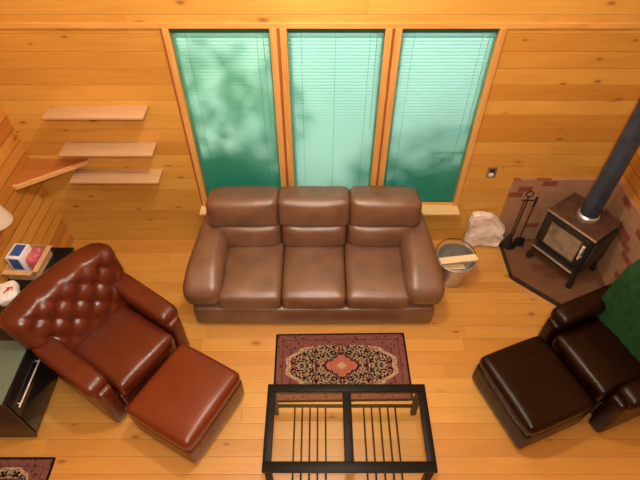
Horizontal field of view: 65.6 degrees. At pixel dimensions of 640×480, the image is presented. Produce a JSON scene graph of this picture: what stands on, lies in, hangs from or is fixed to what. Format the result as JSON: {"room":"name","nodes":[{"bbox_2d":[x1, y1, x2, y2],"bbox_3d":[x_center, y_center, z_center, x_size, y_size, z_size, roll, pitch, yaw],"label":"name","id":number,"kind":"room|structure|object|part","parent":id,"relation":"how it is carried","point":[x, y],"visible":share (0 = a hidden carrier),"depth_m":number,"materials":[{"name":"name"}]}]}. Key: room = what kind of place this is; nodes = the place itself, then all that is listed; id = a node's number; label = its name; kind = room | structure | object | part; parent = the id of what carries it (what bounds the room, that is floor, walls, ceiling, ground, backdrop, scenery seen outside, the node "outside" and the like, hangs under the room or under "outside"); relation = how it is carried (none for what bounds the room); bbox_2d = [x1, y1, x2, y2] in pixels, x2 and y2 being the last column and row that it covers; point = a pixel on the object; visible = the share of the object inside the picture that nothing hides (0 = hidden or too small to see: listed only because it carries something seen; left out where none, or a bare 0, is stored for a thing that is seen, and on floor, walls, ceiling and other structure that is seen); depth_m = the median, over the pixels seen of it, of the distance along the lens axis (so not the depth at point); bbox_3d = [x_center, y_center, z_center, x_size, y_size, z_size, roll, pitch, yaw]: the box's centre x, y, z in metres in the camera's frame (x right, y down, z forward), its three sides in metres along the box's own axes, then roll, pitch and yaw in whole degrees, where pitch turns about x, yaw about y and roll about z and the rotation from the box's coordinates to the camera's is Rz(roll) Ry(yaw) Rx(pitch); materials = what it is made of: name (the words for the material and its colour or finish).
{"room":"living room","nodes":[
{"label":"living room","id":0,"kind":"room"},
{"bbox_2d":[0,104,73,283],"bbox_3d":[-2.765,0.778,1.051,0.150,5.400,7.078,0,47,0],"label":"wall","id":1,"kind":"structure","parent":0,"point":[37,220],"depth_m":4.46,"materials":[{"name":"brown wood"}]},
{"bbox_2d":[0,204,12,230],"bbox_3d":[-2.555,-0.183,3.864,0.270,0.220,0.230,0,47,0],"label":"wall lamp","id":2,"kind":"object","parent":1,"relation":"attached to","point":[6,218],"visible":1,"depth_m":3.85,"materials":[{"name":"white fabric"}]},
{"bbox_2d":[0,0,639,239],"bbox_3d":[0.095,-1.883,3.497,5.870,5.400,0.150,0,47,0],"label":"wall","id":3,"kind":"structure","parent":0,"point":[559,101],"depth_m":4.06,"materials":[{"name":"brown wood"}]},
{"bbox_2d":[12,159,88,189],"bbox_3d":[-2.415,-0.600,4.486,0.550,0.040,0.400,0,47,0],"label":"corner shelf","id":4,"kind":"object","parent":3,"relation":"attached to","point":[35,170],"visible":1,"depth_m":4.51,"materials":[{"name":"brown wood"}]},
{"bbox_2d":[42,105,148,119],"bbox_3d":[-1.865,-1.062,4.138,0.830,0.022,0.190,0,47,0],"label":"floating shelf","id":5,"kind":"object","parent":3,"relation":"attached to","point":[54,112],"visible":1,"depth_m":4.12,"materials":[{"name":"brown wood"}]},
{"bbox_2d":[59,142,156,156],"bbox_3d":[-1.880,-0.805,4.418,0.820,0.022,0.190,0,47,0],"label":"floating shelf","id":6,"kind":"object","parent":3,"relation":"attached to","point":[70,149],"visible":1,"depth_m":4.40,"materials":[{"name":"brown wood"}]},
{"bbox_2d":[69,169,162,183],"bbox_3d":[-1.900,-0.595,4.647,0.820,0.022,0.190,0,47,0],"label":"floating shelf","id":7,"kind":"object","parent":3,"relation":"attached to","point":[80,176],"visible":1,"depth_m":4.63,"materials":[{"name":"brown wood"}]},
{"bbox_2d":[170,29,280,194],"bbox_3d":[-0.755,-1.000,4.403,0.748,1.795,0.044,0,47,0],"label":"blind","id":8,"kind":"object","parent":3,"relation":"attached to","point":[227,76],"visible":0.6,"depth_m":4.22,"materials":[{"name":"plastic"}]},
{"bbox_3d":[-1.024,-0.983,4.402,0.003,1.740,0.002,0,47,0],"label":"ladder cord","id":9,"kind":"part","parent":8,"relation":"part of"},
{"bbox_3d":[-0.486,-0.983,4.402,0.003,1.740,0.002,0,47,0],"label":"ladder cord","id":10,"kind":"part","parent":8,"relation":"part of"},
{"bbox_3d":[-0.432,-1.276,4.073,0.005,0.860,0.004,0,47,0],"label":"lift cord","id":11,"kind":"part","parent":8,"relation":"part of","materials":[{"name":"white fabric"}]},
{"bbox_2d":[0,22,639,28],"bbox_3d":[0.095,-1.592,3.688,5.570,0.044,0.020,0,47,0],"label":"trim","id":12,"kind":"structure","parent":3,"relation":"attached to","point":[3,25],"depth_m":3.68,"materials":[{"name":"orange wood"}]},
{"bbox_2d":[199,205,459,215],"bbox_3d":[0.097,-0.307,5.019,2.603,0.027,0.150,0,47,0],"label":"trim","id":13,"kind":"structure","parent":3,"relation":"attached to","point":[427,210],"depth_m":4.99,"materials":[{"name":"brown wood"}]},
{"bbox_2d":[160,29,506,205],"bbox_3d":[0.106,-0.963,4.370,2.573,1.820,0.022,0,47,0],"label":"trim","id":14,"kind":"structure","parent":3,"relation":"attached to","point":[272,32],"depth_m":4.17,"materials":[{"name":"orange wood"}]},
{"bbox_2d":[287,33,383,184],"bbox_3d":[0.120,-1.043,4.444,0.746,1.800,0.045,0,47,0],"label":"window","id":15,"kind":"structure","parent":3,"relation":"in","point":[287,33],"depth_m":4.25,"materials":[{"name":"orange wood"}]},
{"bbox_2d":[287,29,384,189],"bbox_3d":[0.120,-1.000,4.403,0.734,1.795,0.044,0,47,0],"label":"blind","id":16,"kind":"object","parent":15,"relation":"attached to","point":[334,73],"visible":0.8,"depth_m":4.21,"materials":[{"name":"plastic"}]},
{"bbox_3d":[-0.144,-0.983,4.402,0.003,1.740,0.002,0,47,0],"label":"ladder cord","id":17,"kind":"part","parent":16,"relation":"part of","materials":[{"name":"white fabric"}]},
{"bbox_3d":[0.120,-0.983,4.402,0.003,1.740,0.002,0,47,0],"label":"ladder cord","id":18,"kind":"part","parent":16,"relation":"part of","materials":[{"name":"white fabric"}]},
{"bbox_3d":[0.384,-0.983,4.402,0.003,1.740,0.002,0,47,0],"label":"ladder cord","id":19,"kind":"part","parent":16,"relation":"part of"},
{"bbox_3d":[0.436,-1.276,4.073,0.005,0.860,0.004,0,47,0],"label":"lift cord","id":20,"kind":"part","parent":16,"relation":"part of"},
{"bbox_2d":[383,29,497,201],"bbox_3d":[0.980,-1.000,4.403,0.724,1.795,0.044,0,47,0],"label":"blind","id":21,"kind":"object","parent":3,"relation":"attached to","point":[441,73],"visible":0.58,"depth_m":4.24,"materials":[{"name":"plastic"}]},
{"bbox_3d":[0.719,-0.983,4.402,0.003,1.740,0.002,0,47,0],"label":"ladder cord","id":22,"kind":"part","parent":21,"relation":"part of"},
{"bbox_3d":[0.980,-0.401,5.060,0.724,0.017,0.024,0,47,0],"label":"rail","id":23,"kind":"part","parent":21,"relation":"part of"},
{"bbox_3d":[1.241,-0.983,4.402,0.003,1.740,0.002,0,47,0],"label":"ladder cord","id":24,"kind":"part","parent":21,"relation":"part of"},
{"bbox_3d":[1.292,-1.276,4.073,0.005,0.860,0.004,0,47,0],"label":"lift cord","id":25,"kind":"part","parent":21,"relation":"part of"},
{"bbox_2d":[485,167,497,176],"bbox_3d":[1.632,-0.642,4.727,0.090,0.120,0.012,0,47,0],"label":"wall outlet","id":26,"kind":"object","parent":3,"relation":"attached to","point":[491,172],"visible":1,"depth_m":4.72,"materials":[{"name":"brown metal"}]},
{"bbox_2d":[0,240,639,479],"bbox_3d":[0.095,2.656,3.094,5.870,0.150,7.378,0,47,0],"label":"floor","id":27,"kind":"structure","parent":0,"point":[490,312],"depth_m":4.07,"materials":[{"name":"brown wood"}]},
{"bbox_2d":[0,457,55,479],"bbox_3d":[-2.360,1.983,3.604,0.610,0.010,0.790,0,47,0],"label":"area rug","id":28,"kind":"object","parent":27,"relation":"on","point":[11,468],"visible":1,"depth_m":3.81,"materials":[{"name":"fabric"}]},
{"bbox_2d":[0,248,73,436],"bbox_3d":[-2.454,0.832,4.247,0.463,0.622,1.505,0,47,0],"label":"media console","id":29,"kind":"object","parent":27,"relation":"on","point":[24,405],"visible":0.44,"depth_m":3.88,"materials":[{"name":"black paint"}]},
{"bbox_2d":[0,280,20,305],"bbox_3d":[-2.572,0.438,4.099,0.173,0.126,0.213,-19,50,-17],"label":"snack bag","id":30,"kind":"object","parent":29,"relation":"on","point":[9,290],"visible":0.81,"depth_m":4.05,"materials":[{"name":"white plastic"}]},
{"bbox_2d":[0,341,26,404],"bbox_3d":[-2.452,0.974,3.689,0.400,0.006,0.520,0,47,0],"label":"desk mat","id":31,"kind":"object","parent":29,"relation":"on","point":[12,353],"visible":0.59,"depth_m":3.74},
{"bbox_3d":[-2.465,1.368,3.748,0.430,0.570,0.020,0,47,0],"label":"panel","id":32,"kind":"part","parent":29,"relation":"part of","materials":[{"name":"brown wood"}]},
{"bbox_3d":[-2.260,1.071,3.804,0.020,0.230,0.472,0,47,0],"label":"drawer","id":33,"kind":"part","parent":29,"relation":"part of","materials":[{"name":"black paint"}]},
{"bbox_2d":[1,245,52,279],"bbox_3d":[-2.516,0.208,4.317,0.290,0.120,0.340,2,47,2],"label":"cardboard box","id":34,"kind":"object","parent":29,"relation":"on","point":[47,254],"visible":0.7,"depth_m":4.26,"materials":[{"name":"brown cardboard"}]},
{"bbox_2d":[5,243,31,270],"bbox_3d":[-2.575,0.161,4.295,0.130,0.202,0.172,4,48,3],"label":"carton","id":35,"kind":"object","parent":34,"relation":"in","point":[16,257],"visible":0.72,"depth_m":4.23,"materials":[{"name":"white cardboard"}]},
{"bbox_3d":[-2.573,0.146,4.268,0.089,0.142,0.158,4,48,3],"label":"blue panel","id":36,"kind":"part","parent":35,"relation":"part of","materials":[{"name":"blue cardboard"}]},
{"bbox_2d":[26,247,42,269],"bbox_3d":[-2.464,0.167,4.318,0.097,0.158,0.176,9,48,8],"label":"snack packet","id":37,"kind":"object","parent":34,"relation":"in","point":[32,258],"visible":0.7,"depth_m":4.26,"materials":[{"name":"plastic"}]},
{"bbox_3d":[-2.237,1.089,3.821,0.030,0.011,0.410,0,47,0],"label":"handle","id":38,"kind":"part","parent":29,"relation":"part of","materials":[{"name":"silver metal"}]},
{"bbox_3d":[-2.260,1.257,4.005,0.020,0.302,0.472,0,47,0],"label":"door","id":39,"kind":"part","parent":29,"relation":"part of","materials":[{"name":"black paint"}]},
{"bbox_2d":[0,243,189,421],"bbox_3d":[-1.765,0.750,4.084,1.015,0.972,0.992,26,52,22],"label":"armchair","id":40,"kind":"object","parent":27,"relation":"on","point":[104,333],"visible":1,"depth_m":3.94,"materials":[{"name":"brown leather"}]},
{"bbox_3d":[-2.003,0.520,4.063,0.448,0.631,0.992,26,52,22],"label":"backrest","id":41,"kind":"part","parent":40,"relation":"part of","materials":[{"name":"orange leather"}]},
{"bbox_3d":[-1.886,1.145,3.987,0.722,0.480,0.145,26,52,22],"label":"arm","id":42,"kind":"part","parent":40,"relation":"part of","materials":[{"name":"orange leather"}]},
{"bbox_2d":[74,306,174,394],"bbox_3d":[-1.604,0.885,4.076,0.630,0.218,0.575,26,52,22],"label":"seat cushion","id":43,"kind":"object","parent":40,"relation":"on","point":[125,345],"depth_m":3.99,"materials":[{"name":"orange leather"}]},
{"bbox_3d":[-1.411,1.106,4.131,0.070,0.220,0.590,26,52,22],"label":"panel","id":44,"kind":"part","parent":40,"relation":"part of","materials":[{"name":"orange leather"}]},
{"bbox_3d":[-1.489,0.695,4.401,0.722,0.480,0.145,26,52,22],"label":"arm","id":45,"kind":"part","parent":40,"relation":"part of","materials":[{"name":"orange leather"}]},
{"bbox_2d":[127,344,243,462],"bbox_3d":[-1.045,1.284,3.953,0.616,0.442,0.681,22,51,19],"label":"ottoman","id":46,"kind":"object","parent":27,"relation":"on","point":[184,405],"visible":1,"depth_m":3.77,"materials":[{"name":"orange leather"}]},
{"bbox_3d":[-1.045,1.309,3.979,0.612,0.250,0.677,22,51,19],"label":"frame","id":47,"kind":"part","parent":46,"relation":"part of","materials":[{"name":"orange leather"}]},
{"bbox_2d":[183,186,444,322],"bbox_3d":[-0.055,0.133,4.647,2.306,0.978,0.996,0,47,0],"label":"sofa","id":48,"kind":"object","parent":27,"relation":"on","point":[260,254],"visible":1,"depth_m":4.50,"materials":[{"name":"brown leather"}]},
{"bbox_2d":[206,186,278,226],"bbox_3d":[-0.711,-0.313,4.628,0.660,0.340,0.364,0,47,0],"label":"cushion","id":49,"kind":"object","parent":48,"relation":"on","point":[226,206],"depth_m":4.49,"materials":[{"name":"brown leather"}]},
{"bbox_2d":[217,223,281,246],"bbox_3d":[-0.676,-0.099,4.772,0.619,0.320,0.326,0,47,0],"label":"cushion","id":50,"kind":"object","parent":48,"relation":"on","point":[263,235],"depth_m":4.63,"materials":[{"name":"brown leather"}]},
{"bbox_2d":[218,242,284,308],"bbox_3d":[-0.630,0.311,4.645,0.573,0.237,0.712,0,47,0],"label":"seat cushion","id":51,"kind":"object","parent":48,"relation":"on","point":[254,275],"depth_m":4.47,"materials":[{"name":"brown leather"}]},
{"bbox_2d":[282,245,345,308],"bbox_3d":[-0.055,0.311,4.645,0.573,0.238,0.712,0,47,0],"label":"seat cushion","id":52,"kind":"object","parent":48,"relation":"on","point":[313,276],"depth_m":4.48,"materials":[{"name":"brown leather"}]},
{"bbox_2d":[278,186,349,226],"bbox_3d":[-0.055,-0.313,4.628,0.660,0.339,0.364,0,47,0],"label":"cushion","id":53,"kind":"object","parent":48,"relation":"on","point":[298,206],"depth_m":4.49,"materials":[{"name":"brown leather"}]},
{"bbox_3d":[-0.055,0.663,4.621,2.200,0.245,0.154,0,47,0],"label":"rail","id":54,"kind":"part","parent":48,"relation":"part of","materials":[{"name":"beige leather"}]},
{"bbox_2d":[281,225,346,246],"bbox_3d":[-0.055,-0.097,4.773,0.619,0.318,0.327,0,47,0],"label":"cushion","id":55,"kind":"object","parent":48,"relation":"on","point":[291,235],"depth_m":4.64,"materials":[{"name":"brown leather"}]},
{"bbox_2d":[344,242,408,308],"bbox_3d":[0.520,0.311,4.644,0.573,0.239,0.712,0,47,0],"label":"seat cushion","id":56,"kind":"object","parent":48,"relation":"on","point":[374,278],"depth_m":4.47,"materials":[{"name":"brown leather"}]},
{"bbox_2d":[347,222,410,246],"bbox_3d":[0.566,-0.098,4.773,0.619,0.317,0.326,0,47,0],"label":"cushion","id":57,"kind":"object","parent":48,"relation":"on","point":[358,235],"depth_m":4.62,"materials":[{"name":"brown leather"}]},
{"bbox_2d":[349,186,421,226],"bbox_3d":[0.601,-0.315,4.626,0.660,0.341,0.365,0,47,0],"label":"cushion","id":58,"kind":"object","parent":48,"relation":"on","point":[369,206],"depth_m":4.49,"materials":[{"name":"brown leather"}]},
{"bbox_2d":[274,333,413,402],"bbox_3d":[0.192,1.114,4.403,1.190,0.010,0.664,-1,47,-1],"label":"area rug","id":59,"kind":"object","parent":27,"relation":"on","point":[325,358],"visible":0.77,"depth_m":4.41,"materials":[{"name":"fabric"}]},
{"bbox_2d":[262,384,437,479],"bbox_3d":[0.203,1.491,3.757,1.200,0.450,0.640,0,47,0],"label":"coffee table","id":60,"kind":"object","parent":27,"relation":"on","point":[429,467],"visible":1,"depth_m":3.66,"materials":[{"name":"black paint"}]},
{"bbox_3d":[-0.362,1.713,3.576,0.044,0.416,0.044,0,47,0],"label":"leg","id":61,"kind":"part","parent":60,"relation":"part of","materials":[{"name":"black paint"}]},
{"bbox_3d":[-0.362,1.292,3.964,0.044,0.416,0.044,0,47,0],"label":"leg","id":62,"kind":"part","parent":60,"relation":"part of","materials":[{"name":"black paint"}]},
{"bbox_3d":[0.203,1.347,4.036,1.090,0.025,0.022,0,47,0],"label":"shelf rail","id":63,"kind":"part","parent":60,"relation":"part of","materials":[{"name":"black paint"}]},
{"bbox_3d":[0.767,1.292,3.964,0.044,0.416,0.044,0,47,0],"label":"leg","id":64,"kind":"part","parent":60,"relation":"part of","materials":[{"name":"black paint"}]},
{"bbox_3d":[0.767,1.713,3.576,0.044,0.416,0.044,0,47,0],"label":"leg","id":65,"kind":"part","parent":60,"relation":"part of","materials":[{"name":"black paint"}]},
{"bbox_2d":[436,238,476,286],"bbox_3d":[1.335,0.252,4.972,0.396,0.339,0.426,0,47,0],"label":"bucket","id":66,"kind":"object","parent":27,"relation":"on","point":[452,278],"visible":0.77,"depth_m":4.95,"materials":[{"name":"galvanised steel"},{"name":"wood"}]},
{"bbox_2d":[444,264,464,269],"bbox_3d":[1.315,0.269,4.872,0.200,0.035,0.068,-1,47,-1],"label":"firewood","id":67,"kind":"object","parent":66,"relation":"in","point":[453,266],"visible":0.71,"depth_m":4.86,"materials":[{"name":"beige wood"}]},
{"bbox_3d":[1.335,0.063,4.935,0.396,0.028,0.198,0,47,0],"label":"bail handle","id":68,"kind":"part","parent":66,"relation":"part of","materials":[{"name":"black metal"}]},
{"bbox_2d":[439,254,477,265],"bbox_3d":[1.335,0.195,4.799,0.370,0.042,0.082,-6,48,-5],"label":"firewood","id":69,"kind":"object","parent":66,"relation":"in","point":[451,260],"visible":0.89,"depth_m":4.78,"materials":[{"name":"beige wood"}]},
{"bbox_2d":[463,211,504,247],"bbox_3d":[1.736,-0.105,5.203,0.398,0.481,0.120,0,47,0],"label":"paper bag","id":70,"kind":"object","parent":27,"relation":"on","point":[484,228],"visible":0.94,"depth_m":5.16,"materials":[{"name":"beige paper"}]},
{"bbox_2d":[472,336,593,448],"bbox_3d":[1.690,1.217,4.015,0.616,0.442,0.681,-16,49,-14],"label":"ottoman","id":71,"kind":"object","parent":27,"relation":"on","point":[532,393],"visible":1,"depth_m":3.84,"materials":[{"name":"leather"}]},
{"bbox_2d":[499,239,605,305],"bbox_3d":[2.408,0.504,4.936,0.944,0.050,1.416,0,47,0],"label":"hearth pad","id":72,"kind":"object","parent":27,"relation":"on","point":[538,274],"visible":0.44,"depth_m":5.03,"materials":[{"name":"brick"}]},
{"bbox_2d":[502,191,534,249],"bbox_3d":[2.022,-0.206,5.035,0.145,0.776,0.140,0,47,0],"label":"stand","id":73,"kind":"object","parent":72,"relation":"on","point":[527,200],"visible":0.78,"depth_m":5.00,"materials":[{"name":"black metal"}]},
{"bbox_2d":[502,199,525,247],"bbox_3d":[1.975,-0.165,5.029,0.084,0.670,0.084,0,47,0],"label":"brush","id":74,"kind":"object","parent":73,"relation":"hanging from","point":[507,242],"visible":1,"depth_m":5.17,"materials":[{"name":"black metal"}]},
{"bbox_3d":[1.975,-0.215,4.973,0.010,0.520,0.010,17,50,15],"label":"handle","id":75,"kind":"part","parent":74,"relation":"part of","materials":[{"name":"black metal"}]},
{"bbox_3d":[2.020,-0.185,5.058,0.013,0.685,0.013,-17,50,-15],"label":"post","id":76,"kind":"part","parent":73,"relation":"part of","materials":[{"name":"black metal"}]},
{"bbox_2d":[512,196,538,246],"bbox_3d":[2.090,-0.172,5.022,0.100,0.690,0.041,0,47,0],"label":"shovel","id":77,"kind":"object","parent":73,"relation":"hanging from","point":[519,241],"visible":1,"depth_m":5.19,"materials":[{"name":"black metal"}]},
{"bbox_3d":[2.090,-0.216,4.987,0.020,0.580,0.020,-17,50,-15],"label":"handle","id":78,"kind":"part","parent":77,"relation":"part of","materials":[{"name":"black metal"}]},
{"bbox_3d":[2.292,0.571,4.875,0.292,0.050,1.671,-26,53,-22],"label":"edge trim","id":79,"kind":"part","parent":72,"relation":"part of","materials":[{"name":"black metal"}]},
{"bbox_2d":[499,178,639,285],"bbox_3d":[2.373,0.174,4.642,1.015,0.839,1.328,0,47,0],"label":"shield","id":80,"kind":"object","parent":72,"relation":"on","point":[623,251],"visible":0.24,"depth_m":4.84,"materials":[{"name":"brown brick"}]},
{"bbox_3d":[2.373,-0.304,5.081,1.015,0.839,0.030,0,47,0],"label":"panel","id":81,"kind":"part","parent":80,"relation":"part of","materials":[{"name":"brick"}]},
{"bbox_3d":[2.865,0.185,4.632,0.030,0.839,1.298,0,47,0],"label":"panel","id":82,"kind":"part","parent":80,"relation":"part of","materials":[{"name":"brick"}]},
{"bbox_2d":[526,192,622,288],"bbox_3d":[2.463,0.014,4.890,0.504,0.689,0.548,-27,53,-23],"label":"wood stove","id":83,"kind":"object","parent":72,"relation":"on","point":[575,245],"visible":0.98,"depth_m":4.69,"materials":[{"name":"black metal"}]},
{"bbox_3d":[2.218,0.100,5.123,0.128,0.230,0.086,2,47,2],"label":"leg","id":84,"kind":"part","parent":83,"relation":"part of","materials":[{"name":"black metal"}]},
{"bbox_2d":[534,241,576,272],"bbox_3d":[2.305,0.161,4.885,0.100,0.020,0.450,-27,53,-23],"label":"shelf","id":85,"kind":"object","parent":83,"relation":"attached to","point":[538,245],"depth_m":4.86,"materials":[{"name":"black metal"}]},
{"bbox_3d":[2.309,0.015,4.740,0.004,0.290,0.340,-27,53,-23],"label":"glass pane","id":86,"kind":"part","parent":83,"relation":"part of","materials":[{"name":"beige glass"}]},
{"bbox_3d":[2.306,0.017,4.738,0.012,0.330,0.380,-27,53,-23],"label":"glass frame","id":87,"kind":"part","parent":83,"relation":"part of","materials":[{"name":"black metal"}]},
{"bbox_3d":[2.326,0.010,4.742,0.030,0.375,0.450,-27,53,-23],"label":"door","id":88,"kind":"part","parent":83,"relation":"part of","materials":[{"name":"black metal"}]},
{"bbox_3d":[2.317,-0.133,4.579,0.009,0.022,0.520,-27,53,-23],"label":"trim","id":89,"kind":"part","parent":83,"relation":"part of","materials":[{"name":"metal"}]},
{"bbox_3d":[2.470,0.362,4.881,0.086,0.230,0.128,13,49,12],"label":"leg","id":90,"kind":"part","parent":83,"relation":"part of","materials":[{"name":"black metal"}]},
{"bbox_3d":[2.403,0.115,4.566,0.069,0.179,0.027,-27,53,-23],"label":"handle","id":91,"kind":"part","parent":83,"relation":"part of","materials":[{"name":"silver metal"}]},
{"bbox_3d":[2.483,-0.219,4.657,0.405,0.030,0.520,-27,53,-23],"label":"plate","id":92,"kind":"part","parent":83,"relation":"part of","materials":[{"name":"black metal"}]},
{"bbox_3d":[2.752,0.216,5.016,0.128,0.230,0.086,2,47,2],"label":"leg","id":93,"kind":"part","parent":83,"relation":"part of","materials":[{"name":"black metal"}]},
{"bbox_2d":[577,98,639,223],"bbox_3d":[2.500,-1.776,2.951,0.196,4.600,0.196,0,47,0],"label":"pipe","id":94,"kind":"object","parent":83,"relation":"on","point":[627,144],"visible":1,"depth_m":4.17,"materials":[{"name":"metal"}]},
{"bbox_2d":[538,284,639,432],"bbox_3d":[2.365,0.842,3.947,0.752,1.049,0.938,-16,49,-14],"label":"armchair","id":95,"kind":"object","parent":27,"relation":"on","point":[596,357],"visible":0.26,"depth_m":3.93,"materials":[{"name":"leather"}]},
{"bbox_3d":[2.229,0.751,4.349,0.692,0.480,0.145,-16,49,-14],"label":"arm","id":96,"kind":"part","parent":95,"relation":"part of","materials":[{"name":"leather"}]},
{"bbox_3d":[2.094,1.131,4.108,0.070,0.220,0.590,-16,49,-14],"label":"panel","id":97,"kind":"part","parent":95,"relation":"part of","materials":[{"name":"leather"}]},
{"bbox_2d":[552,319,639,401],"bbox_3d":[2.281,0.950,4.017,0.570,0.218,0.575,-16,49,-14],"label":"seat cushion","id":98,"kind":"object","parent":95,"relation":"on","point":[595,356],"depth_m":3.92,"materials":[{"name":"leather"}]},
{"bbox_3d":[2.491,1.253,3.888,0.692,0.480,0.145,-16,49,-14],"label":"arm","id":99,"kind":"part","parent":95,"relation":"part of","materials":[{"name":"leather"}]},
{"bbox_2d":[597,259,639,362],"bbox_3d":[2.573,0.597,3.798,0.307,0.660,0.736,-16,49,-14],"label":"throw blanket","id":100,"kind":"object","parent":95,"relation":"on","point":[621,315],"visible":0.97,"depth_m":3.91,"materials":[{"name":"green fabric"}]},
{"bbox_2d":[620,146,639,209],"bbox_3d":[2.955,0.778,1.051,0.150,5.400,7.078,0,47,0],"label":"wall","id":101,"kind":"structure","parent":0,"point":[630,179],"depth_m":4.55,"materials":[{"name":"brown wood"}]}
]}

